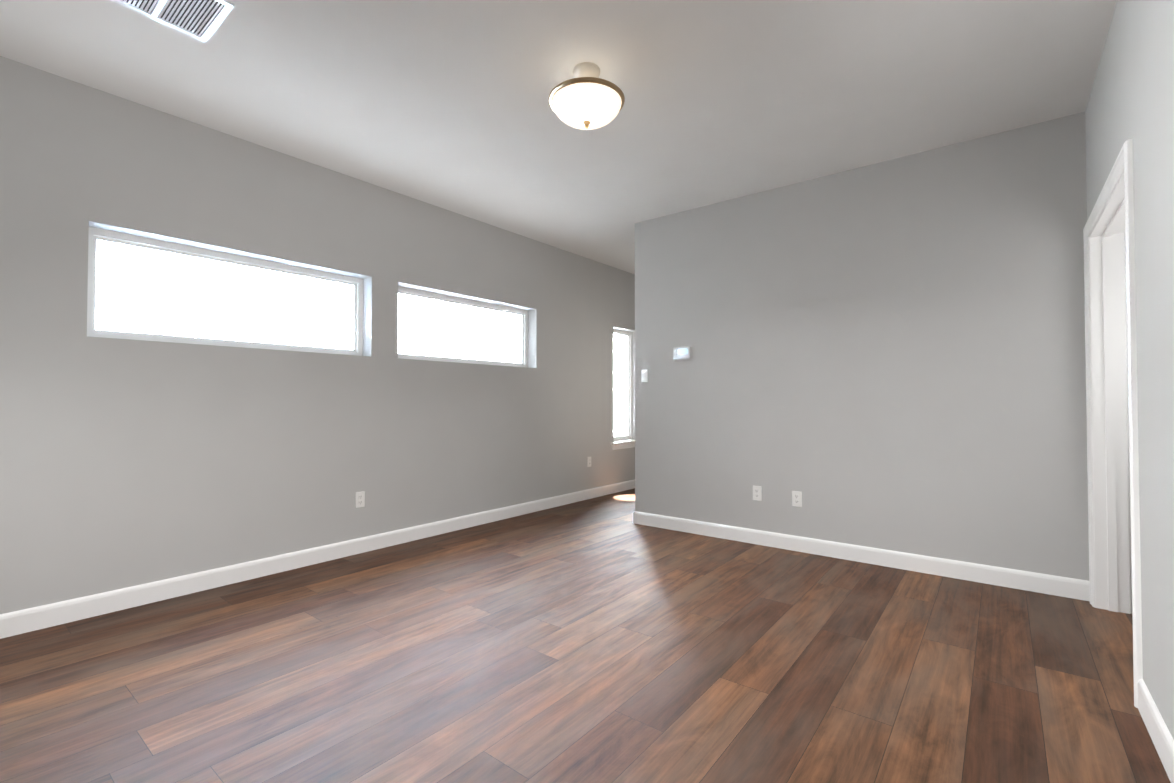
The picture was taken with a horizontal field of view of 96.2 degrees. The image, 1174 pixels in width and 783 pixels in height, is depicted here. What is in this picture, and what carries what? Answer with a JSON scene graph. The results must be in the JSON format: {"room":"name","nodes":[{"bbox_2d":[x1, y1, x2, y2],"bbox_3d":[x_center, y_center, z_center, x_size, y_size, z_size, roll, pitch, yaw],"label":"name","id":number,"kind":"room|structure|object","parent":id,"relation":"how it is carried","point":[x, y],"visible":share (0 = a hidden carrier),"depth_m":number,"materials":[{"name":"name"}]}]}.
{"room":"empty living room","nodes":[
{"label":"empty living room","id":0,"kind":"room"},
{"bbox_2d":[0,56,634,613],"bbox_3d":[-1.050,-0.174,4.818,0.200,2.745,7.740,-1,-1,38],"label":"wall","id":1,"kind":"structure","parent":0,"point":[130,462],"depth_m":3.27,"materials":[{"name":"grey paint"}]},
{"bbox_2d":[87,227,362,355],"bbox_3d":[-2.222,-0.571,3.431,0.065,0.600,1.560,-1,-1,38],"label":"window","id":2,"kind":"structure","parent":1,"relation":"in","point":[144,288],"depth_m":3.29,"materials":[{"name":"glass"}]},
{"bbox_2d":[0,479,634,638],"bbox_3d":[-0.966,1.143,4.728,0.014,0.110,7.500,-1,-1,38],"label":"baseboard","id":3,"kind":"structure","parent":1,"relation":"attached to","point":[40,617],"depth_m":3.27,"materials":[{"name":"white paint"}]},
{"bbox_2d":[355,491,364,507],"bbox_3d":[-1.661,0.792,3.856,0.009,0.114,0.070,-1,-1,38],"label":"electrical outlet","id":4,"kind":"object","parent":1,"relation":"attached to","point":[359,499],"visible":1,"depth_m":3.85,"materials":[{"name":"white plastic"}]},
{"bbox_2d":[398,286,527,367],"bbox_3d":[-1.120,-0.546,4.829,0.065,0.600,1.560,-1,-1,38],"label":"window","id":5,"kind":"structure","parent":1,"relation":"in","point":[432,326],"depth_m":4.78,"materials":[{"name":"glass"}]},
{"bbox_2d":[587,457,590,466],"bbox_3d":[0.029,0.801,6.000,0.009,0.114,0.070,-1,-1,38],"label":"electrical outlet","id":6,"kind":"object","parent":1,"relation":"attached to","point":[588,461],"visible":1,"depth_m":5.99,"materials":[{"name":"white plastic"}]},
{"bbox_2d":[611,329,634,449],"bbox_3d":[0.447,-0.037,6.679,0.225,1.500,0.700,-1,-1,38],"label":"window","id":7,"kind":"structure","parent":1,"relation":"in","point":[622,345],"depth_m":6.83,"materials":[{"name":"glass"}]},
{"bbox_2d":[0,0,1116,273],"bbox_3d":[1.196,-1.638,3.074,5.920,0.120,7.740,-1,-1,38],"label":"ceiling","id":8,"kind":"structure","parent":0,"point":[444,104],"depth_m":2.71,"materials":[{"name":"white paint"}]},
{"bbox_2d":[111,0,233,42],"bbox_3d":[-1.709,-1.590,2.129,0.355,0.009,0.380,-1,-1,38],"label":"ceiling vent","id":9,"kind":"object","parent":8,"relation":"in","point":[201,20],"visible":1,"depth_m":2.21,"materials":[{"name":"white metal"}]},
{"bbox_2d":[549,62,624,129],"bbox_3d":[-0.001,-1.442,2.601,0.376,0.289,0.376,-1,-1,38],"label":"ceiling light fixture","id":10,"kind":"object","parent":8,"relation":"hanging from","point":[586,98],"visible":1,"depth_m":2.51,"materials":[{"name":"white glass"}]},
{"bbox_2d":[0,488,1170,782],"bbox_3d":[1.196,1.196,3.023,5.920,0.060,7.740,-1,-1,38],"label":"floor","id":11,"kind":"structure","parent":0,"point":[600,640],"depth_m":2.14,"materials":[{"name":"wood"}]},
{"bbox_2d":[635,112,1131,580],"bbox_3d":[2.255,-0.198,3.462,4.530,2.745,0.120,-1,-1,38],"label":"wall","id":12,"kind":"structure","parent":0,"point":[889,355],"depth_m":3.56,"materials":[{"name":"grey paint"}]},
{"bbox_2d":[641,369,647,381],"bbox_3d":[0.518,-0.142,4.747,0.070,0.114,0.010,-1,-1,38],"label":"light switch","id":13,"kind":"object","parent":12,"relation":"attached to","point":[644,375],"visible":1,"depth_m":4.74,"materials":[{"name":"white plastic"}]},
{"bbox_2d":[673,346,691,360],"bbox_3d":[0.814,-0.327,4.504,0.176,0.116,0.030,-1,-1,38],"label":"thermostat","id":14,"kind":"object","parent":12,"relation":"attached to","point":[682,353],"visible":1,"depth_m":4.49,"materials":[{"name":"white plastic"}]},
{"bbox_2d":[753,485,761,500],"bbox_3d":[1.323,0.791,4.096,0.070,0.114,0.009,-1,-1,38],"label":"electrical outlet","id":15,"kind":"object","parent":12,"relation":"attached to","point":[757,493],"visible":1,"depth_m":4.09,"materials":[{"name":"white plastic"}]},
{"bbox_2d":[792,491,801,506],"bbox_3d":[1.559,0.798,3.910,0.070,0.114,0.009,-1,-1,38],"label":"electrical outlet","id":16,"kind":"object","parent":12,"relation":"attached to","point":[796,498],"visible":1,"depth_m":3.91,"materials":[{"name":"white plastic"}]},
{"bbox_2d":[633,511,1089,600],"bbox_3d":[1.657,1.128,3.909,3.036,0.110,0.148,-1,-1,38],"label":"baseboard","id":17,"kind":"structure","parent":12,"relation":"attached to","point":[1073,588],"depth_m":3.53,"materials":[{"name":"white paint"}]},
{"bbox_2d":[1085,0,1173,738],"bbox_3d":[1.377,-0.237,1.028,0.120,2.755,4.790,-1,-1,38],"label":"wall","id":18,"kind":"structure","parent":0,"point":[1131,94],"depth_m":1.73,"materials":[{"name":"grey paint"}]},
{"bbox_2d":[1083,139,1142,707],"bbox_3d":[2.441,0.117,2.373,0.162,2.075,1.260,-1,-1,38],"label":"door frame","id":19,"kind":"structure","parent":18,"relation":"in","point":[1109,423],"depth_m":2.79,"materials":[{"name":"white paint"}]},
{"bbox_2d":[1137,679,1173,782],"bbox_3d":[0.957,1.067,0.581,0.014,0.110,3.365,-1,-1,38],"label":"baseboard","id":20,"kind":"structure","parent":18,"relation":"attached to","point":[1159,733],"depth_m":1.67,"materials":[{"name":"white paint"}]}
]}

